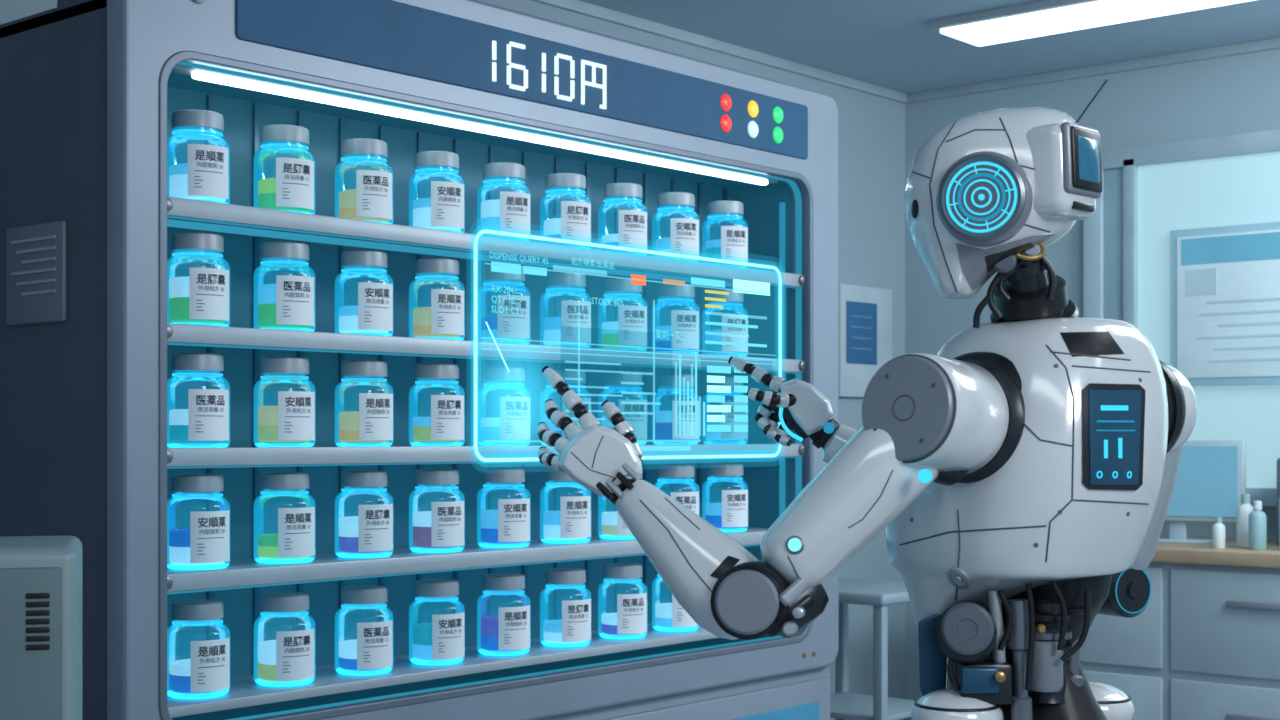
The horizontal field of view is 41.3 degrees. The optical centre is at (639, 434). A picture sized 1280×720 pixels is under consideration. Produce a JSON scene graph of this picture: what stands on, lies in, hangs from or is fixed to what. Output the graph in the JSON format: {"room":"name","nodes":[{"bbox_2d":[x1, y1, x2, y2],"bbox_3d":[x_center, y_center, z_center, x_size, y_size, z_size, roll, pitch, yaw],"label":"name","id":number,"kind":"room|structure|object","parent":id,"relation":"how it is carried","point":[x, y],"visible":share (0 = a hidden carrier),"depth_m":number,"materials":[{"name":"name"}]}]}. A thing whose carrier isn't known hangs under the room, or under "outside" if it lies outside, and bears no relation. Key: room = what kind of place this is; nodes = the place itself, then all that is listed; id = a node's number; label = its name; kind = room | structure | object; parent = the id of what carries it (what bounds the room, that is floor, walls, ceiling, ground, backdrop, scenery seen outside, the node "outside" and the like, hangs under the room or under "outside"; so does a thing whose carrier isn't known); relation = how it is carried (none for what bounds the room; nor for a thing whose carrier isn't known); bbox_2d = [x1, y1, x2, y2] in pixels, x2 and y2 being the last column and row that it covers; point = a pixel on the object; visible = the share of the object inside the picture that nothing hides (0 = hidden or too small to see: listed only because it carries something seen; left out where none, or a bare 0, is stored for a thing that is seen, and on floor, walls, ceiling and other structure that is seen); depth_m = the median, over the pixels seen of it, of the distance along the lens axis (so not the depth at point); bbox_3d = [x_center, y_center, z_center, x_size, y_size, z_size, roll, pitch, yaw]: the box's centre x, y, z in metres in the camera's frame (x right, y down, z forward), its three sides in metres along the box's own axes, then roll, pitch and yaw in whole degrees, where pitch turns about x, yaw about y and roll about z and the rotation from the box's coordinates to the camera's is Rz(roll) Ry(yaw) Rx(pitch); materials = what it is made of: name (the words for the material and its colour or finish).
{"room":"pharmacy","nodes":[
{"label":"pharmacy","id":0,"kind":"room"},
{"bbox_2d":[0,0,904,719],"bbox_3d":[-1.589,-0.100,4.365,0.100,2.800,8.550,0,0,41],"label":"wall","id":1,"kind":"structure","parent":0,"point":[871,127],"depth_m":7.24,"materials":[{"name":"paint"}]},
{"bbox_2d":[532,0,907,103],"bbox_3d":[-1.576,-1.480,4.288,0.020,0.040,8.450,0,0,41],"label":"trim","id":2,"kind":"structure","parent":1,"relation":"attached to","point":[577,6],"depth_m":6.46,"materials":[{"name":"paint"}]},
{"bbox_2d":[839,283,891,396],"bbox_3d":[0.955,-0.395,7.221,0.041,0.470,0.400,0,0,41],"label":"poster","id":3,"kind":"object","parent":1,"relation":"attached to","point":[865,313],"visible":0.8,"depth_m":7.18,"materials":[{"name":"grey paper"}]},
{"bbox_2d":[473,229,781,461],"bbox_3d":[0.005,-0.122,2.581,0.006,0.349,0.740,0,0,41],"label":"display","id":4,"kind":"object","parent":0,"point":[741,285],"visible":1,"depth_m":2.68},
{"bbox_2d":[580,0,1279,93],"bbox_3d":[0.910,-1.550,2.218,6.690,0.100,8.550,0,0,41],"label":"ceiling","id":5,"kind":"structure","parent":0,"point":[890,44],"depth_m":6.40,"materials":[{"name":"paint"}]},
{"bbox_2d":[929,0,1253,45],"bbox_3d":[2.004,-1.477,5.555,2.240,0.045,0.340,0,0,41],"label":"ceiling light","id":6,"kind":"object","parent":5,"relation":"attached to","point":[1043,17],"depth_m":5.95,"materials":[{"name":"white plastic"}]},
{"bbox_2d":[905,49,1279,699],"bbox_3d":[3.701,-0.100,5.390,6.590,2.800,0.100,0,0,41],"label":"wall","id":7,"kind":"structure","parent":0,"point":[1234,94],"depth_m":6.90,"materials":[{"name":"paint"}]},
{"bbox_2d":[907,37,1279,102],"bbox_3d":[3.670,-1.480,5.338,6.570,0.040,0.020,0,0,41],"label":"trim","id":8,"kind":"structure","parent":7,"relation":"attached to","point":[1273,43],"depth_m":6.88,"materials":[{"name":"paint"}]},
{"bbox_2d":[1083,129,1279,506],"bbox_3d":[3.053,-0.440,5.847,3.270,1.420,0.049,0,0,41],"label":"window","id":9,"kind":"structure","parent":7,"relation":"in","point":[1264,141],"depth_m":6.65,"materials":[{"name":"blue glass"}]},
{"bbox_2d":[1170,222,1279,385],"bbox_3d":[2.408,-0.495,6.378,0.860,0.610,0.049,0,0,41],"label":"poster","id":10,"kind":"object","parent":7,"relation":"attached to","point":[1225,280],"visible":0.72,"depth_m":6.50,"materials":[{"name":"paper"}]},
{"bbox_3d":[0.910,1.350,2.218,6.690,0.100,8.550,0,0,41],"label":"floor","id":11,"kind":"structure","parent":0,"visible":0},
{"bbox_2d":[0,535,81,719],"bbox_3d":[-1.018,0.726,2.375,0.451,1.148,0.307,0,0,-17],"label":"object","id":12,"kind":"object","parent":11,"relation":"on","point":[41,576],"visible":1,"depth_m":2.28,"materials":[{"name":"metal"}]},
{"bbox_2d":[26,644,49,649],"bbox_3d":[-0.808,0.285,2.282,0.030,0.007,0.006,0,0,-17],"label":"vent","id":13,"kind":"object","parent":12,"relation":"attached to","point":[28,646],"depth_m":2.28,"materials":[{"name":"black plastic"}]},
{"bbox_2d":[26,635,49,641],"bbox_3d":[-0.808,0.273,2.282,0.030,0.007,0.006,0,0,-17],"label":"vent","id":14,"kind":"object","parent":12,"relation":"attached to","point":[29,638],"depth_m":2.28,"materials":[{"name":"black plastic"}]},
{"bbox_2d":[26,627,49,632],"bbox_3d":[-0.808,0.262,2.282,0.030,0.007,0.006,0,0,-17],"label":"vent","id":15,"kind":"object","parent":12,"relation":"attached to","point":[28,629],"depth_m":2.28,"materials":[{"name":"black plastic"}]},
{"bbox_2d":[26,618,49,623],"bbox_3d":[-0.808,0.250,2.282,0.030,0.007,0.006,0,0,-17],"label":"vent","id":16,"kind":"object","parent":12,"relation":"attached to","point":[28,620],"depth_m":2.28,"materials":[{"name":"black plastic"}]},
{"bbox_2d":[26,610,49,615],"bbox_3d":[-0.808,0.239,2.282,0.030,0.007,0.006,0,0,-17],"label":"vent","id":17,"kind":"object","parent":12,"relation":"attached to","point":[28,612],"depth_m":2.28,"materials":[{"name":"black plastic"}]},
{"bbox_2d":[26,601,49,606],"bbox_3d":[-0.808,0.227,2.282,0.030,0.007,0.006,0,0,-17],"label":"vent","id":18,"kind":"object","parent":12,"relation":"attached to","point":[28,603],"depth_m":2.28,"materials":[{"name":"black plastic"}]},
{"bbox_2d":[26,593,49,598],"bbox_3d":[-0.808,0.216,2.282,0.030,0.007,0.006,0,0,-17],"label":"vent","id":19,"kind":"object","parent":12,"relation":"attached to","point":[28,595],"depth_m":2.28,"materials":[{"name":"black plastic"}]},
{"bbox_2d":[0,0,838,719],"bbox_3d":[-0.516,0.135,4.506,0.865,2.330,2.477,0,0,41],"label":"vending machine","id":20,"kind":"object","parent":11,"relation":"on","point":[90,90],"visible":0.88,"depth_m":3.93,"materials":[{"name":"metal"}]},
{"bbox_2d":[167,109,229,447],"label":"bottles","id":21,"kind":"object","parent":20,"relation":"on","point":[202,297],"depth_m":3.52,"materials":[{"name":"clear glass"}]},
{"bbox_2d":[195,415,213,431],"bbox_3d":[-0.888,-0.023,3.511,0.060,0.035,0.007,0,0,-37],"label":"print","id":22,"kind":"object","parent":21,"relation":"on","point":[203,423],"depth_m":3.50,"materials":[{"name":"grey paper"}]},
{"bbox_2d":[195,170,222,186],"bbox_3d":[-0.889,-0.527,3.510,0.060,0.035,0.007,0,0,-36],"label":"print","id":23,"kind":"object","parent":21,"relation":"on","point":[203,178],"depth_m":3.51,"materials":[{"name":"grey paper"}]},
{"bbox_2d":[196,294,223,310],"bbox_3d":[-0.886,-0.273,3.512,0.060,0.035,0.007,0,0,-39],"label":"print","id":24,"kind":"object","parent":21,"relation":"on","point":[204,302],"depth_m":3.51,"materials":[{"name":"grey paper"}]},
{"bbox_2d":[167,474,229,699],"label":"bottles","id":25,"kind":"object","parent":20,"relation":"on","point":[206,675],"depth_m":3.52,"materials":[{"name":"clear glass"}]},
{"bbox_2d":[197,537,223,554],"bbox_3d":[-0.885,0.229,3.513,0.060,0.035,0.007,0,0,-40],"label":"print","id":26,"kind":"object","parent":25,"relation":"on","point":[205,545],"depth_m":3.51,"materials":[{"name":"grey paper"}]},
{"bbox_2d":[198,665,224,683],"bbox_3d":[-0.885,0.495,3.514,0.060,0.035,0.007,0,0,-41],"label":"print","id":27,"kind":"object","parent":25,"relation":"on","point":[207,674],"depth_m":3.51,"materials":[{"name":"grey paper"}]},
{"bbox_2d":[253,125,315,213],"label":"bottles","id":28,"kind":"object","parent":20,"relation":"on","point":[293,189],"depth_m":3.69,"materials":[{"name":"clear glass"}]},
{"bbox_2d":[282,183,308,198],"bbox_3d":[-0.744,-0.527,3.680,0.060,0.035,0.007,0,0,-34],"label":"print","id":29,"kind":"object","parent":28,"relation":"on","point":[289,190],"depth_m":3.68,"materials":[{"name":"grey paper"}]},
{"bbox_2d":[253,242,315,446],"label":"bottles","id":30,"kind":"object","parent":20,"relation":"on","point":[289,303],"depth_m":3.69,"materials":[{"name":"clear glass"}]},
{"bbox_2d":[283,300,307,316],"bbox_3d":[-0.743,-0.273,3.680,0.060,0.035,0.007,0,0,-35],"label":"print","id":31,"kind":"object","parent":30,"relation":"on","point":[291,308],"depth_m":3.68,"materials":[{"name":"grey paper"}]},
{"bbox_2d":[285,416,309,428],"bbox_3d":[-0.740,-0.023,3.682,0.060,0.035,0.007,0,0,-38],"label":"print","id":32,"kind":"object","parent":30,"relation":"on","point":[291,422],"depth_m":3.68,"materials":[{"name":"grey paper"}]},
{"bbox_2d":[253,472,315,687],"label":"bottles","id":33,"kind":"object","parent":20,"relation":"on","point":[285,659],"depth_m":3.69,"materials":[{"name":"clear glass"}]},
{"bbox_2d":[283,655,307,672],"bbox_3d":[-0.743,0.495,3.680,0.060,0.035,0.007,0,0,-35],"label":"print","id":34,"kind":"object","parent":33,"relation":"on","point":[291,663],"depth_m":3.68,"materials":[{"name":"grey paper"}]},
{"bbox_2d":[285,532,309,548],"bbox_3d":[-0.741,0.229,3.682,0.060,0.035,0.007,0,0,-38],"label":"print","id":35,"kind":"object","parent":33,"relation":"on","point":[293,540],"depth_m":3.68,"materials":[{"name":"grey paper"}]},
{"bbox_2d":[334,250,393,335],"label":"bottles","id":36,"kind":"object","parent":20,"relation":"on","point":[374,312],"depth_m":3.86,"materials":[{"name":"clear glass"}]},
{"bbox_2d":[364,306,387,321],"bbox_3d":[-0.596,-0.273,3.852,0.060,0.035,0.007,0,0,-36],"label":"print","id":37,"kind":"object","parent":36,"relation":"on","point":[371,313],"depth_m":3.85,"materials":[{"name":"grey paper"}]},
{"bbox_2d":[334,360,393,676],"label":"bottles","id":38,"kind":"object","parent":20,"relation":"on","point":[369,534],"depth_m":3.86,"materials":[{"name":"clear glass"}]},
{"bbox_2d":[363,645,387,661],"bbox_3d":[-0.598,0.495,3.850,0.060,0.035,0.007,0,0,-34],"label":"print","id":39,"kind":"object","parent":38,"relation":"on","point":[371,653],"depth_m":3.85,"materials":[{"name":"grey paper"}]},
{"bbox_2d":[365,528,388,543],"bbox_3d":[-0.595,0.229,3.852,0.060,0.035,0.007,0,0,-37],"label":"print","id":40,"kind":"object","parent":38,"relation":"on","point":[372,535],"depth_m":3.85,"materials":[{"name":"grey paper"}]},
{"bbox_2d":[366,417,388,432],"bbox_3d":[-0.594,-0.023,3.853,0.060,0.035,0.007,0,0,-38],"label":"print","id":41,"kind":"object","parent":38,"relation":"on","point":[373,424],"depth_m":3.85,"materials":[{"name":"grey paper"}]},
{"bbox_2d":[335,138,393,223],"label":"bottles","id":42,"kind":"object","parent":20,"relation":"on","point":[372,199],"depth_m":3.86,"materials":[{"name":"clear glass"}]},
{"bbox_2d":[363,194,384,208],"bbox_3d":[-0.599,-0.527,3.849,0.060,0.035,0.007,0,0,-33],"label":"print","id":43,"kind":"object","parent":42,"relation":"on","point":[370,201],"depth_m":3.84,"materials":[{"name":"grey paper"}]},
{"bbox_2d":[409,151,464,232],"label":"bottles","id":44,"kind":"object","parent":20,"relation":"on","point":[445,209],"depth_m":4.03,"materials":[{"name":"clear glass"}]},
{"bbox_2d":[437,204,459,218],"bbox_3d":[-0.451,-0.527,4.021,0.060,0.035,0.007,0,0,-33],"label":"print","id":45,"kind":"object","parent":44,"relation":"on","point":[444,211],"depth_m":4.02,"materials":[{"name":"grey paper"}]},
{"bbox_2d":[409,258,464,445],"label":"bottles","id":46,"kind":"object","parent":20,"relation":"on","point":[445,318],"depth_m":4.03,"materials":[{"name":"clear glass"}]},
{"bbox_2d":[437,418,459,432],"bbox_3d":[-0.452,-0.023,4.021,0.060,0.035,0.007,0,0,-33],"label":"print","id":47,"kind":"object","parent":46,"relation":"on","point":[444,425],"depth_m":4.02,"materials":[{"name":"grey paper"}]},
{"bbox_2d":[437,312,459,326],"bbox_3d":[-0.451,-0.273,4.021,0.060,0.035,0.007,0,0,-34],"label":"print","id":48,"kind":"object","parent":46,"relation":"on","point":[444,319],"depth_m":4.02,"materials":[{"name":"grey paper"}]},
{"bbox_2d":[409,469,464,665],"label":"bottles","id":49,"kind":"object","parent":20,"relation":"on","point":[440,530],"depth_m":4.03,"materials":[{"name":"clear glass"}]},
{"bbox_2d":[437,524,459,539],"bbox_3d":[-0.451,0.229,4.021,0.060,0.035,0.007,0,0,-34],"label":"print","id":50,"kind":"object","parent":49,"relation":"on","point":[444,531],"depth_m":4.02,"materials":[{"name":"grey paper"}]},
{"bbox_2d":[167,623,718,717],"bbox_3d":[-0.344,0.559,4.320,0.263,0.022,2.229,0,0,41],"label":"shelf","id":51,"kind":"object","parent":20,"relation":"attached to","point":[244,692],"depth_m":3.99,"materials":[{"name":"metal"}]},
{"bbox_2d":[167,218,732,288],"bbox_3d":[-0.344,-0.463,4.320,0.263,0.022,2.229,0,0,41],"label":"shelf","id":52,"kind":"object","parent":20,"relation":"attached to","point":[332,236],"depth_m":4.08,"materials":[{"name":"metal"}]},
{"bbox_2d":[167,527,768,572],"bbox_3d":[-0.344,0.293,4.320,0.263,0.022,2.229,0,0,41],"label":"shelf","id":53,"kind":"object","parent":20,"relation":"attached to","point":[402,560],"depth_m":4.05,"materials":[{"name":"metal"}]},
{"bbox_2d":[477,162,530,240],"label":"bottles","id":54,"kind":"object","parent":20,"relation":"on","point":[511,213],"depth_m":4.20,"materials":[{"name":"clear glass"}]},
{"bbox_2d":[506,214,526,227],"bbox_3d":[-0.303,-0.527,4.192,0.060,0.035,0.007,0,0,-35],"label":"print","id":55,"kind":"object","parent":54,"relation":"on","point":[512,220],"depth_m":4.19,"materials":[{"name":"grey paper"}]},
{"bbox_2d":[477,265,530,445],"label":"bottles","id":56,"kind":"object","parent":20,"relation":"on","point":[513,423],"depth_m":4.20,"materials":[{"name":"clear glass"}]},
{"bbox_2d":[503,317,522,330],"bbox_3d":[-0.308,-0.273,4.189,0.060,0.035,0.007,0,0,-29],"label":"print","id":57,"kind":"object","parent":56,"relation":"on","point":[509,323],"depth_m":4.18,"materials":[{"name":"grey paper"}]},
{"bbox_2d":[477,468,530,656],"label":"bottles","id":58,"kind":"object","parent":20,"relation":"on","point":[507,633],"depth_m":4.20,"materials":[{"name":"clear glass"}]},
{"bbox_2d":[504,628,525,643],"bbox_3d":[-0.306,0.495,4.191,0.060,0.035,0.007,0,0,-31],"label":"print","id":59,"kind":"object","parent":58,"relation":"on","point":[511,635],"depth_m":4.19,"materials":[{"name":"grey paper"}]},
{"bbox_2d":[540,173,590,248],"label":"bottles","id":60,"kind":"object","parent":20,"relation":"on","point":[574,224],"depth_m":4.37,"materials":[{"name":"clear glass"}]},
{"bbox_2d":[540,272,590,412],"label":"bottles","id":61,"kind":"object","parent":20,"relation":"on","point":[573,328],"depth_m":4.37,"materials":[{"name":"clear glass"}]},
{"bbox_2d":[540,467,590,647],"label":"bottles","id":62,"kind":"object","parent":20,"relation":"on","point":[573,520],"depth_m":4.37,"materials":[{"name":"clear glass"}]},
{"bbox_2d":[598,495,698,639],"label":"bottles","id":63,"kind":"object","parent":20,"relation":"on","point":[630,622],"depth_m":4.57,"materials":[{"name":"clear glass"}]},
{"bbox_2d":[598,183,747,444],"label":"bottles","id":64,"kind":"object","parent":20,"relation":"on","point":[630,332],"depth_m":4.71,"materials":[{"name":"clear glass"}]},
{"bbox_2d":[624,326,642,338],"bbox_3d":[-0.016,-0.273,4.530,0.060,0.035,0.007,0,0,-29],"label":"print","id":65,"kind":"object","parent":64,"relation":"on","point":[630,332],"depth_m":4.53,"materials":[{"name":"grey"}]},
{"bbox_2d":[654,463,747,532],"label":"bottles","id":66,"kind":"object","parent":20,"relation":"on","point":[731,515],"depth_m":4.87,"materials":[{"name":"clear glass"}]},
{"bbox_2d":[720,115,731,131],"bbox_3d":[0.241,-0.868,4.731,0.011,0.048,0.048,0,0,41],"label":"lamp","id":67,"kind":"object","parent":20,"relation":"attached to","point":[725,120],"depth_m":4.72,"materials":[{"name":"red plastic"}]},
{"bbox_2d":[720,94,731,110],"bbox_3d":[0.241,-0.926,4.731,0.011,0.048,0.048,0,0,41],"label":"lamp","id":68,"kind":"object","parent":20,"relation":"on","point":[725,99],"depth_m":4.72,"materials":[{"name":"red plastic"}]},
{"bbox_2d":[748,121,758,137],"bbox_3d":[0.323,-0.868,4.826,0.011,0.048,0.048,0,0,41],"label":"lamp","id":69,"kind":"object","parent":20,"relation":"attached to","point":[753,126],"depth_m":4.82,"materials":[{"name":"white plastic"}]},
{"bbox_2d":[748,100,758,116],"bbox_3d":[0.323,-0.926,4.826,0.011,0.048,0.048,0,0,41],"label":"lamp","id":70,"kind":"object","parent":20,"relation":"on","point":[753,105],"depth_m":4.82,"materials":[{"name":"yellow plastic"}]},
{"bbox_2d":[773,127,782,142],"bbox_3d":[0.401,-0.868,4.917,0.011,0.048,0.048,0,0,41],"label":"lamp","id":71,"kind":"object","parent":20,"relation":"attached to","point":[777,131],"depth_m":4.91,"materials":[{"name":"green plastic"}]},
{"bbox_2d":[773,107,782,122],"bbox_3d":[0.401,-0.926,4.917,0.011,0.048,0.048,0,0,41],"label":"lamp","id":72,"kind":"object","parent":20,"relation":"on","point":[777,111],"depth_m":4.91,"materials":[{"name":"green plastic"}]},
{"bbox_2d":[537,79,1196,719],"bbox_3d":[0.367,0.411,2.433,0.692,1.776,0.813,0,0,41],"label":"robot","id":73,"kind":"object","parent":11,"relation":"on","point":[1020,474],"visible":1,"depth_m":2.23,"materials":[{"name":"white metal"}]},
{"bbox_2d":[780,577,808,605],"bbox_3d":[0.195,0.199,2.158,0.039,0.037,0.020,0,0,-11],"label":"joint","id":74,"kind":"object","parent":73,"relation":"on","point":[794,591],"depth_m":2.15,"materials":[{"name":"silver metal"}]},
{"bbox_2d":[786,536,803,554],"bbox_3d":[0.196,0.140,2.154,0.025,0.025,0.010,0,0,14],"label":"lamp","id":75,"kind":"object","parent":73,"relation":"on","point":[794,544],"depth_m":2.15,"materials":[{"name":"teal plastic"}]},
{"bbox_2d":[823,422,834,433],"bbox_3d":[0.294,-0.011,2.650,0.018,0.018,0.007,0,0,20],"label":"lamp","id":76,"kind":"object","parent":73,"relation":"on","point":[828,427],"depth_m":2.65,"materials":[{"name":"blue plastic"}]},
{"bbox_2d":[918,469,931,482],"bbox_3d":[0.357,0.051,2.130,0.018,0.018,0.011,0,0,12],"label":"lamp","id":77,"kind":"object","parent":73,"relation":"attached to","point":[924,475],"depth_m":2.13,"materials":[{"name":"blue plastic"}]},
{"bbox_2d":[953,352,1021,389],"bbox_3d":[0.474,-0.013,2.308,0.201,0.200,0.121,0,0,41],"label":"socket","id":78,"kind":"object","parent":73,"relation":"attached to","point":[1006,367],"depth_m":2.25,"materials":[{"name":"metal"}]},
{"bbox_2d":[1027,640,1062,691],"bbox_3d":[0.547,0.310,2.295,0.048,0.068,0.048,0,0,41],"label":"joint","id":79,"kind":"object","parent":73,"relation":"attached to","point":[1047,673],"depth_m":2.27,"materials":[{"name":"silver metal"}]},
{"bbox_2d":[1071,201,1094,211],"bbox_3d":[0.575,-0.296,2.206,0.008,0.010,0.050,0,0,44],"label":"vent","id":80,"kind":"object","parent":73,"relation":"attached to","point":[1076,206],"depth_m":2.20,"materials":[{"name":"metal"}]},
{"bbox_2d":[1163,372,1184,447],"bbox_3d":[0.725,-0.038,2.515,0.061,0.168,0.168,0,0,-32],"label":"socket","id":81,"kind":"object","parent":73,"relation":"attached to","point":[1174,381],"depth_m":2.45,"materials":[{"name":"black rubber"}]},
{"bbox_2d":[830,578,947,719],"bbox_3d":[0.761,0.910,5.872,0.480,0.780,0.460,0,0,41],"label":"side table","id":82,"kind":"object","parent":11,"relation":"on","point":[844,705],"visible":0.42,"depth_m":5.70,"materials":[{"name":"paint"}]},
{"bbox_2d":[830,692,914,719],"bbox_3d":[0.761,0.940,5.872,0.420,0.020,0.400,0,0,41],"label":"shelf","id":83,"kind":"object","parent":82,"relation":"attached to","point":[843,705],"depth_m":5.78,"materials":[{"name":"metal"}]},
{"bbox_2d":[1079,536,1279,719],"bbox_3d":[2.628,0.850,5.775,2.920,0.900,0.705,0,0,41],"label":"cabinet","id":84,"kind":"object","parent":11,"relation":"on","point":[1205,644],"depth_m":5.93,"materials":[{"name":"grey wood"}]},
{"bbox_2d":[1158,440,1245,543],"bbox_3d":[2.006,0.210,6.344,0.500,0.380,0.160,0,0,32],"label":"computer monitor","id":85,"kind":"object","parent":84,"relation":"on","point":[1210,482],"visible":0.57,"depth_m":6.25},
{"bbox_2d":[1151,536,1279,568],"bbox_3d":[2.628,0.425,5.775,2.920,0.050,0.705,0,0,41],"label":"countertop","id":86,"kind":"structure","parent":84,"relation":"on","point":[1202,554],"depth_m":5.90,"materials":[{"name":"brown wood"}]},
{"bbox_2d":[1212,517,1224,548],"bbox_3d":[2.042,0.345,5.998,0.044,0.110,0.044,0,0,41],"label":"pump bottle","id":87,"kind":"object","parent":84,"relation":"on","point":[1218,529],"visible":1,"depth_m":5.98,"materials":[{"name":"white plastic"}]},
{"bbox_2d":[1236,494,1252,547],"bbox_3d":[2.158,0.305,6.056,0.064,0.190,0.064,0,0,41],"label":"pump bottle","id":88,"kind":"object","parent":84,"relation":"on","point":[1243,511],"visible":0.83,"depth_m":6.04,"materials":[{"name":"white plastic"}]},
{"bbox_2d":[1248,501,1266,549],"bbox_3d":[2.154,0.315,5.928,0.060,0.170,0.060,0,0,41],"label":"pump bottle","id":89,"kind":"object","parent":84,"relation":"on","point":[1257,519],"visible":1,"depth_m":5.91,"materials":[{"name":"teal plastic"}]},
{"bbox_2d":[1277,458,1279,544],"bbox_3d":[2.520,0.240,6.048,0.440,0.320,0.340,0,0,41],"label":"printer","id":90,"kind":"object","parent":84,"relation":"on","point":[1278,459],"visible":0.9,"depth_m":6.10,"materials":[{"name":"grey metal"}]},
{"bbox_2d":[1279,499,1279,548],"bbox_3d":[2.270,0.270,5.895,0.100,0.260,0.100,0,0,41],"label":"pump bottle","id":91,"kind":"object","parent":84,"relation":"on","point":[1279,499],"visible":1,"depth_m":5.90,"materials":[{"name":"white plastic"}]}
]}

